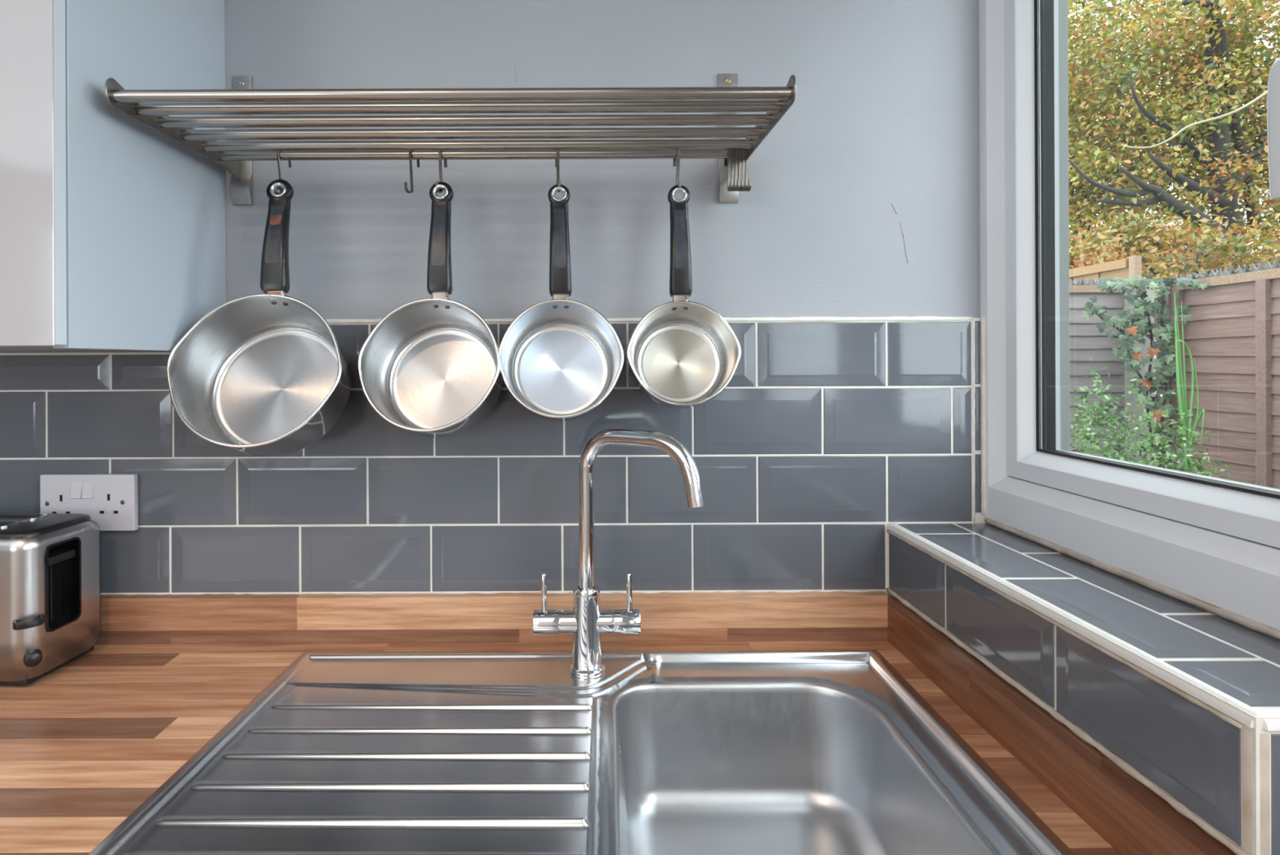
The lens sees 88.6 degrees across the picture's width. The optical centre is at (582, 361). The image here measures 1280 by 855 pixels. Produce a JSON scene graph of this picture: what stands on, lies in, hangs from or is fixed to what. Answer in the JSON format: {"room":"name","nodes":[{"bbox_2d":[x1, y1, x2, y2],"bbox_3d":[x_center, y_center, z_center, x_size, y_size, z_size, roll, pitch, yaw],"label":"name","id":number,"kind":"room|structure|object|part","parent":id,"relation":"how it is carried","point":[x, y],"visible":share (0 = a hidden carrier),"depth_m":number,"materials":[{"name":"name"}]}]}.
{"room":"kitchen","nodes":[
{"label":"kitchen","id":0,"kind":"room"},
{"bbox_2d":[0,0,986,683],"bbox_3d":[-1.549,0.147,1.090,4.500,2.420,0.140,0,0,0],"label":"wall","id":1,"kind":"structure","parent":0,"point":[863,198],"depth_m":1.02,"materials":[{"name":"paint"}]},
{"bbox_2d":[40,473,137,530],"bbox_3d":[-0.767,0.218,1.012,0.146,0.087,0.013,0,0,0],"label":"power socket","id":2,"kind":"object","parent":1,"relation":"attached to","point":[110,500],"visible":0.84,"depth_m":1.01,"materials":[{"name":"white plastic"}]},
{"bbox_2d":[70,481,82,498],"bbox_3d":[-0.783,0.198,1.008,0.016,0.026,0.004,0,0,0],"label":"switch","id":3,"kind":"object","parent":2,"relation":"attached to","point":[76,487],"depth_m":1.01,"materials":[{"name":"white plastic"}]},
{"bbox_2d":[81,481,93,498],"bbox_3d":[-0.765,0.198,1.008,0.016,0.026,0.004,0,0,0],"label":"switch","id":4,"kind":"object","parent":2,"relation":"attached to","point":[87,487],"depth_m":1.01,"materials":[{"name":"white plastic"}]},
{"bbox_2d":[0,0,226,351],"bbox_3d":[-0.966,-0.414,0.860,0.807,0.802,0.334,0,0,0],"label":"upper cabinet","id":5,"kind":"object","parent":1,"relation":"attached to","point":[113,228],"visible":0.79,"depth_m":0.76,"materials":[{"name":"grey"}]},
{"bbox_3d":[-0.878,-0.415,0.702,0.628,0.798,0.018,0,0,0],"label":"door","id":6,"kind":"part","parent":5,"relation":"part of","materials":[{"name":"grey"}]},
{"bbox_2d":[104,73,796,204],"bbox_3d":[-0.154,-0.350,0.881,0.794,0.202,0.292,0,0,0],"label":"wall rack","id":7,"kind":"object","parent":1,"relation":"attached to","point":[153,108],"visible":0.95,"depth_m":0.82,"materials":[{"name":"silver metal"}]},
{"bbox_2d":[275,151,291,194],"bbox_3d":[-0.444,-0.279,0.960,0.010,0.070,0.032,0,0,31],"label":"hook","id":8,"kind":"object","parent":7,"relation":"hanging from","point":[277,152],"visible":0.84,"depth_m":0.96,"materials":[{"name":"metal"}]},
{"bbox_2d":[166,178,351,456],"bbox_3d":[-0.451,-0.065,0.925,0.232,0.400,0.168,0,0,-9],"label":"saucepan","id":9,"kind":"object","parent":8,"relation":"hanging from","point":[260,375],"visible":1,"depth_m":0.95,"materials":[{"name":"grey metal"}]},
{"bbox_3d":[-0.435,-0.166,0.931,0.037,0.138,0.044,0,0,-4],"label":"handle","id":10,"kind":"part","parent":9,"relation":"part of","materials":[{"name":"black plastic"}]},
{"bbox_2d":[404,151,419,193],"bbox_3d":[-0.251,-0.280,0.959,0.007,0.070,0.033,0,0,20],"label":"hook","id":11,"kind":"object","parent":7,"relation":"hanging from","point":[407,191],"visible":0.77,"depth_m":0.96,"materials":[{"name":"metal"}]},
{"bbox_2d":[435,150,447,192],"bbox_3d":[-0.208,-0.281,0.958,0.005,0.069,0.033,-2,0,14],"label":"hook","id":12,"kind":"object","parent":7,"relation":"hanging from","point":[439,151],"visible":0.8,"depth_m":0.96,"materials":[{"name":"metal"}]},
{"bbox_2d":[357,182,502,437],"bbox_3d":[-0.209,-0.075,0.939,0.198,0.372,0.144,0,0,3],"label":"saucepan","id":13,"kind":"object","parent":12,"relation":"hanging from","point":[430,367],"visible":0.99,"depth_m":0.97,"materials":[{"name":"grey metal"}]},
{"bbox_3d":[-0.203,-0.164,0.934,0.034,0.137,0.038,0,0,1],"label":"handle","id":14,"kind":"part","parent":13,"relation":"part of","materials":[{"name":"black plastic"}]},
{"bbox_2d":[555,150,560,192],"bbox_3d":[-0.037,-0.281,0.958,0.005,0.069,0.033,0,0,-8],"label":"hook","id":15,"kind":"object","parent":7,"relation":"hanging from","point":[557,161],"visible":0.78,"depth_m":0.95,"materials":[{"name":"metal"}]},
{"bbox_2d":[498,184,623,421],"bbox_3d":[-0.033,-0.085,0.947,0.176,0.344,0.122,0,0,-3],"label":"saucepan","id":16,"kind":"object","parent":15,"relation":"hanging from","point":[561,357],"visible":1,"depth_m":0.98,"materials":[{"name":"grey metal"}]},
{"bbox_3d":[-0.032,-0.162,0.938,0.032,0.137,0.029,0,-13,-1],"label":"handle","id":17,"kind":"part","parent":16,"relation":"part of","materials":[{"name":"black plastic"}]},
{"bbox_2d":[672,149,681,186],"bbox_3d":[0.139,-0.282,0.958,0.008,0.070,0.033,0,0,-4],"label":"hook","id":18,"kind":"object","parent":7,"relation":"hanging from","point":[678,182],"visible":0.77,"depth_m":0.96,"materials":[{"name":"metal"}]},
{"bbox_2d":[626,184,741,408],"bbox_3d":[0.143,-0.094,0.952,0.160,0.325,0.108,0,0,4],"label":"saucepan","id":19,"kind":"object","parent":18,"relation":"hanging from","point":[682,353],"visible":1,"depth_m":0.98,"materials":[{"name":"grey metal"}]},
{"bbox_3d":[0.139,-0.161,0.942,0.032,0.136,0.032,-1,-13,2],"label":"handle","id":20,"kind":"part","parent":19,"relation":"part of","materials":[{"name":"black plastic"}]},
{"bbox_2d":[724,149,733,191],"bbox_3d":[0.214,-0.283,0.958,0.005,0.069,0.033,1,0,-6],"label":"hook","id":21,"kind":"object","parent":7,"relation":"hanging from","point":[730,182],"visible":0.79,"depth_m":0.95,"materials":[{"name":"metal"}]},
{"bbox_2d":[727,149,737,191],"bbox_3d":[0.219,-0.283,0.958,0.005,0.069,0.033,1,0,-6],"label":"hook","id":22,"kind":"object","parent":7,"relation":"hanging from","point":[735,186],"visible":0.77,"depth_m":0.95,"materials":[{"name":"metal"}]},
{"bbox_2d":[734,149,740,191],"bbox_3d":[0.224,-0.283,0.958,0.007,0.069,0.033,0,0,-1],"label":"hook","id":23,"kind":"object","parent":7,"relation":"hanging from","point":[736,154],"visible":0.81,"depth_m":0.95,"materials":[{"name":"metal"}]},
{"bbox_2d":[737,149,744,191],"bbox_3d":[0.230,-0.283,0.958,0.007,0.069,0.033,0,0,-2],"label":"hook","id":24,"kind":"object","parent":7,"relation":"hanging from","point":[742,181],"visible":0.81,"depth_m":0.95,"materials":[{"name":"metal"}]},
{"bbox_2d":[737,149,748,191],"bbox_3d":[0.235,-0.283,0.958,0.005,0.069,0.033,1,0,-6],"label":"hook","id":25,"kind":"object","parent":7,"relation":"hanging from","point":[745,187],"visible":0.71,"depth_m":0.95,"materials":[{"name":"metal"}]},
{"bbox_2d":[745,157,751,191],"bbox_3d":[0.240,-0.283,0.958,0.005,0.069,0.033,1,0,-6],"label":"hook","id":26,"kind":"object","parent":7,"relation":"hanging from","point":[749,182],"visible":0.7,"depth_m":0.95,"materials":[{"name":"metal"}]},
{"bbox_2d":[94,590,888,644],"bbox_3d":[-0.489,0.397,1.014,1.918,0.070,0.025,0,0,0],"label":"upstand","id":27,"kind":"object","parent":1,"relation":"attached to","point":[665,615],"depth_m":1.00,"materials":[{"name":"brown wood"}]},
{"bbox_2d":[126,590,888,595],"bbox_3d":[-0.411,0.366,1.020,1.774,0.011,0.010,0,0,0],"label":"trim","id":28,"kind":"structure","parent":1,"relation":"attached to","point":[885,591],"depth_m":1.02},
{"bbox_2d":[0,640,1120,854],"bbox_3d":[-0.490,0.451,0.720,1.916,0.038,0.600,0,0,0],"label":"countertop","id":29,"kind":"structure","parent":1,"relation":"attached to","point":[84,744],"depth_m":0.78,"materials":[{"name":"brown wood"}]},
{"bbox_2d":[0,512,101,685],"bbox_3d":[-0.846,0.329,0.923,0.263,0.211,0.134,0,0,4],"label":"toaster","id":30,"kind":"object","parent":29,"relation":"on","point":[51,611],"visible":1,"depth_m":0.90,"materials":[{"name":"silver metal"}]},
{"bbox_3d":[-0.732,0.344,0.863,0.022,0.009,0.033,0,0,45],"label":"lever","id":31,"kind":"part","parent":30,"relation":"part of","materials":[{"name":"black plastic"}]},
{"bbox_3d":[-0.749,0.322,0.915,0.007,0.084,0.003,0,0,4],"label":"guide rail","id":32,"kind":"part","parent":30,"relation":"part of","materials":[{"name":"black plastic"}]},
{"bbox_3d":[-0.745,0.328,0.936,0.034,0.192,0.093,0,0,4],"label":"trim","id":33,"kind":"part","parent":30,"relation":"part of","materials":[{"name":"silver metal"}]},
{"bbox_2d":[87,649,1075,854],"bbox_3d":[-0.001,0.513,0.711,0.875,0.175,0.518,0,0,0],"label":"sink","id":34,"kind":"object","parent":29,"relation":"in","point":[730,752],"visible":0.98,"depth_m":0.79,"materials":[{"name":"silver metal"}]},
{"bbox_3d":[0.202,0.519,0.696,0.347,0.158,0.398,0,0,0],"label":"bowl","id":35,"kind":"part","parent":34,"relation":"part of","materials":[{"name":"silver metal"}]},
{"bbox_2d":[533,428,704,678],"bbox_3d":[0.053,0.260,0.887,0.256,0.342,0.098,0,0,29],"label":"mixer tap","id":36,"kind":"object","parent":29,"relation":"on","point":[586,622],"visible":1,"depth_m":0.90,"materials":[{"name":"silver metal"}]},
{"bbox_3d":[-0.054,0.324,0.914,0.009,0.055,0.008,0,0,0],"label":"lever","id":37,"kind":"part","parent":36,"relation":"part of","materials":[{"name":"silver metal"}]},
{"bbox_3d":[-0.051,0.364,0.914,0.037,0.032,0.032,0,0,0],"label":"handle","id":38,"kind":"part","parent":36,"relation":"part of","materials":[{"name":"silver metal"}]},
{"bbox_2d":[572,584,601,671],"bbox_3d":[0.005,0.370,0.914,0.042,0.110,0.042,0,0,0],"label":"tap","id":39,"kind":"object","parent":36,"relation":"on","point":[586,611],"depth_m":0.90,"materials":[{"name":"silver metal"}]},
{"bbox_3d":[0.061,0.363,0.914,0.037,0.032,0.032,0,0,0],"label":"handle","id":40,"kind":"part","parent":36,"relation":"part of","materials":[{"name":"silver metal"}]},
{"bbox_3d":[0.065,0.324,0.914,0.009,0.055,0.008,0,0,0],"label":"lever","id":41,"kind":"part","parent":36,"relation":"part of","materials":[{"name":"silver metal"}]},
{"bbox_3d":[0.071,0.204,0.856,0.198,0.228,0.022,0,0,41],"label":"spout","id":42,"kind":"part","parent":36,"relation":"part of","materials":[{"name":"silver metal"}]},
{"bbox_2d":[325,315,973,324],"bbox_3d":[0.025,-0.065,1.024,1.172,0.010,0.010,0,0,0],"label":"trim","id":43,"kind":"structure","parent":1,"relation":"attached to","point":[900,318],"depth_m":1.02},
{"bbox_2d":[972,318,975,521],"bbox_3d":[0.611,0.091,1.022,0.005,0.318,0.005,0,0,22],"label":"trim","id":44,"kind":"structure","parent":1,"relation":"attached to","point":[973,319],"depth_m":1.02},
{"bbox_2d":[980,315,986,515],"bbox_3d":[0.625,0.084,1.019,0.009,0.309,0.009,0,0,22],"label":"trim","id":45,"kind":"structure","parent":1,"relation":"attached to","point":[983,415],"depth_m":1.02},
{"bbox_2d":[887,522,1279,854],"bbox_3d":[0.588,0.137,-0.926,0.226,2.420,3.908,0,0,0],"label":"window sill","id":46,"kind":"structure","parent":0,"point":[1194,755],"depth_m":0.61,"materials":[{"name":"tile"}]},
{"bbox_2d":[887,595,1235,854],"bbox_3d":[0.473,0.393,0.711,0.012,0.070,0.582,0,0,0],"label":"upstand","id":47,"kind":"object","parent":46,"relation":"attached to","point":[1126,813],"depth_m":0.65,"materials":[{"name":"brown wood"}]},
{"bbox_2d":[885,586,1251,854],"bbox_3d":[0.475,0.354,0.719,0.008,0.008,0.598,0,0,0],"label":"trim","id":48,"kind":"structure","parent":46,"relation":"attached to","point":[1181,808],"depth_m":0.60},
{"bbox_2d":[886,521,1264,728],"bbox_3d":[0.480,0.255,0.741,0.011,0.011,0.554,0,0,0],"label":"trim","id":49,"kind":"structure","parent":46,"relation":"attached to","point":[1226,708],"depth_m":0.59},
{"bbox_2d":[978,0,1279,630],"bbox_3d":[0.653,-0.317,-0.235,0.103,1.118,2.587,0,0,0],"label":"window","id":50,"kind":"structure","parent":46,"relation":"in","point":[1215,541],"depth_m":0.94,"materials":[{"name":"white plastic"}]},
{"bbox_2d":[984,517,1279,639],"bbox_3d":[0.629,0.246,0.740,0.011,0.011,0.549,0,0,0],"label":"trim","id":51,"kind":"structure","parent":46,"relation":"attached to","point":[1251,624],"depth_m":0.72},
{"bbox_2d":[1242,727,1270,854],"bbox_3d":[0.480,0.346,0.466,0.010,0.164,0.010,0,0,0],"label":"trim","id":52,"kind":"structure","parent":46,"relation":"attached to","point":[1246,733],"depth_m":0.47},
{"bbox_2d":[1253,708,1279,730],"bbox_3d":[0.557,0.255,0.466,0.148,0.011,0.011,0,0,0],"label":"trim","id":53,"kind":"structure","parent":46,"relation":"attached to","point":[1269,724],"depth_m":0.46,"materials":[{"name":"white plastic"}]},
{"bbox_3d":[15.382,1.511,7.020,29.250,0.200,40.000,0,0,0],"label":"ground","id":54,"kind":"structure","parent":0,"visible":0},
{"bbox_2d":[1069,276,1124,460],"bbox_3d":[2.262,0.511,3.817,1.820,2.001,0.054,0,0,0],"label":"fence","id":55,"kind":"object","parent":54,"relation":"on","point":[1086,341],"visible":0.09,"depth_m":3.82,"materials":[{"name":"brown wood"}]},
{"bbox_3d":[2.258,-0.422,3.820,1.820,0.045,0.044,0,0,0],"label":"cap rail","id":56,"kind":"part","parent":55,"relation":"part of","materials":[{"name":"brown wood"}]},
{"bbox_2d":[1069,255,1142,375],"bbox_3d":[3.402,0.407,5.593,0.060,2.115,3.215,0,0,0],"label":"fence","id":57,"kind":"object","parent":54,"relation":"on","point":[1124,268],"visible":0.14,"depth_m":4.18,"materials":[{"name":"beige wood"}]},
{"bbox_3d":[3.397,-0.613,5.625,0.060,0.055,3.150,0,0,0],"label":"cap rail","id":58,"kind":"part","parent":57,"relation":"part of","materials":[{"name":"beige wood"}]},
{"bbox_3d":[3.394,0.407,4.008,0.045,2.115,0.045,0,0,0],"label":"post","id":59,"kind":"part","parent":57,"relation":"part of","materials":[{"name":"beige wood"}]},
{"bbox_2d":[1124,279,1155,466],"bbox_3d":[3.180,0.498,3.728,0.095,1.934,0.095,0,0,0],"label":"fence post","id":60,"kind":"object","parent":54,"relation":"on","point":[1129,397],"visible":0.14,"depth_m":3.69,"materials":[{"name":"wood"}]},
{"bbox_2d":[1070,339,1231,479],"bbox_3d":[2.228,0.691,2.801,1.048,1.558,0.772,0,0,0],"label":"shrub","id":61,"kind":"object","parent":54,"relation":"on","point":[1180,449],"visible":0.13,"depth_m":2.70,"materials":[{"name":"green plant"}]},
{"bbox_3d":[2.307,0.851,2.825,0.184,1.239,0.011,0,0,-18],"label":"stem","id":62,"kind":"part","parent":61,"relation":"part of","materials":[{"name":"green plant"}]},
{"bbox_2d":[1155,288,1172,469],"bbox_3d":[3.143,0.538,3.495,0.080,1.855,0.080,0,0,0],"label":"fence post","id":63,"kind":"object","parent":54,"relation":"on","point":[1168,299],"visible":0.12,"depth_m":3.46,"materials":[{"name":"brown wood"}]},
{"bbox_2d":[1067,0,1270,259],"bbox_3d":[9.918,-3.510,13.309,7.381,9.893,6.388,0,0,-35],"label":"autumn tree","id":64,"kind":"object","parent":54,"relation":"on","point":[1104,2],"visible":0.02,"depth_m":12.48,"materials":[{"name":"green plant"}]},
{"bbox_2d":[1067,0,1279,266],"bbox_3d":[9.805,-2.965,10.642,9.736,8.804,5.384,0,0,3],"label":"autumn tree","id":65,"kind":"object","parent":54,"relation":"on","point":[1223,89],"visible":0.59,"depth_m":9.57,"materials":[{"name":"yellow plant"}]},
{"bbox_2d":[1120,89,1267,148],"bbox_3d":[2.667,-0.825,2.469,0.978,0.842,0.170,0,0,29],"label":"shoot","id":66,"kind":"object","parent":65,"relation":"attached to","point":[1264,94],"visible":0.98,"depth_m":2.63,"materials":[{"name":"beige plant"}]},
{"bbox_2d":[1068,208,1279,369],"bbox_3d":[6.936,-0.116,7.420,5.752,3.133,2.751,0,0,-7],"label":"autumn tree","id":67,"kind":"object","parent":54,"relation":"on","point":[1243,251],"visible":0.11,"depth_m":7.10,"materials":[{"name":"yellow plant"}]},
{"bbox_2d":[1068,192,1279,324],"bbox_3d":[7.279,-0.447,8.964,4.108,3.788,3.183,0,0,-19],"label":"autumn tree","id":68,"kind":"object","parent":54,"relation":"on","point":[1127,242],"visible":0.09,"depth_m":8.49,"materials":[{"name":"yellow plant"}]},
{"bbox_2d":[1155,291,1204,473],"bbox_3d":[2.624,0.580,2.875,0.232,1.777,0.052,0,0,-7],"label":"plant","id":69,"kind":"object","parent":54,"relation":"on","point":[1181,385],"visible":0.46,"depth_m":2.88,"materials":[{"name":"green plant"}]},
{"bbox_3d":[2.606,0.647,2.878,0.196,1.643,0.030,0,0,-9],"label":"blade","id":70,"kind":"part","parent":69,"relation":"part of","materials":[{"name":"green plant"}]},
{"bbox_3d":[2.646,0.580,2.884,0.104,1.777,0.049,0,0,0],"label":"blade","id":71,"kind":"part","parent":69,"relation":"part of","materials":[{"name":"green plant"}]},
{"bbox_3d":[2.647,0.615,2.883,0.100,1.707,0.017,0,0,-23],"label":"blade","id":72,"kind":"part","parent":69,"relation":"part of","materials":[{"name":"green plant"}]},
{"bbox_3d":[2.657,0.601,2.882,0.078,1.735,0.014,0,0,-31],"label":"blade","id":73,"kind":"part","parent":69,"relation":"part of","materials":[{"name":"green plant"}]},
{"bbox_3d":[2.695,0.945,2.885,0.012,1.046,0.052,0,0,-25],"label":"blade","id":74,"kind":"part","parent":69,"relation":"part of","materials":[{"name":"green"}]},
{"bbox_3d":[2.699,0.727,2.882,0.040,1.482,0.046,0,0,0],"label":"blade","id":75,"kind":"part","parent":69,"relation":"part of","materials":[{"name":"green plant"}]},
{"bbox_3d":[2.711,0.839,2.890,0.039,1.258,0.061,0,0,-33],"label":"blade","id":76,"kind":"part","parent":69,"relation":"part of","materials":[{"name":"green plant"}]},
{"bbox_2d":[1171,258,1279,488],"bbox_3d":[3.127,0.499,2.530,0.058,1.926,1.820,0,0,0],"label":"fence","id":77,"kind":"object","parent":54,"relation":"on","point":[1232,335],"visible":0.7,"depth_m":3.12,"materials":[{"name":"brown wood"}]},
{"bbox_2d":[1080,274,1208,467],"bbox_3d":[2.914,0.166,3.416,0.614,1.254,0.304,0,0,12],"label":"ivy","id":78,"kind":"object","parent":77,"relation":"attached to","point":[1143,308],"visible":0.85,"depth_m":3.38,"materials":[{"name":"green plant"}]},
{"bbox_3d":[2.813,-0.098,3.440,0.311,0.440,0.010,0,0,0],"label":"stem","id":79,"kind":"part","parent":78,"relation":"part of","materials":[{"name":"green plant"}]},
{"bbox_3d":[2.890,-0.372,3.440,0.223,0.113,0.010,0,0,0],"label":"stem","id":80,"kind":"part","parent":78,"relation":"part of","materials":[{"name":"green plant"}]},
{"bbox_3d":[2.975,0.185,3.440,0.061,1.216,0.010,0,0,0],"label":"stem","id":81,"kind":"part","parent":78,"relation":"part of","materials":[{"name":"green plant"}]},
{"bbox_3d":[3.056,0.177,3.440,0.050,1.165,0.010,0,0,0],"label":"stem","id":82,"kind":"part","parent":78,"relation":"part of","materials":[{"name":"green plant"}]},
{"bbox_3d":[3.128,-0.397,2.530,0.048,0.044,1.820,0,0,0],"label":"cap rail","id":83,"kind":"part","parent":77,"relation":"part of","materials":[{"name":"brown wood"}]}
]}

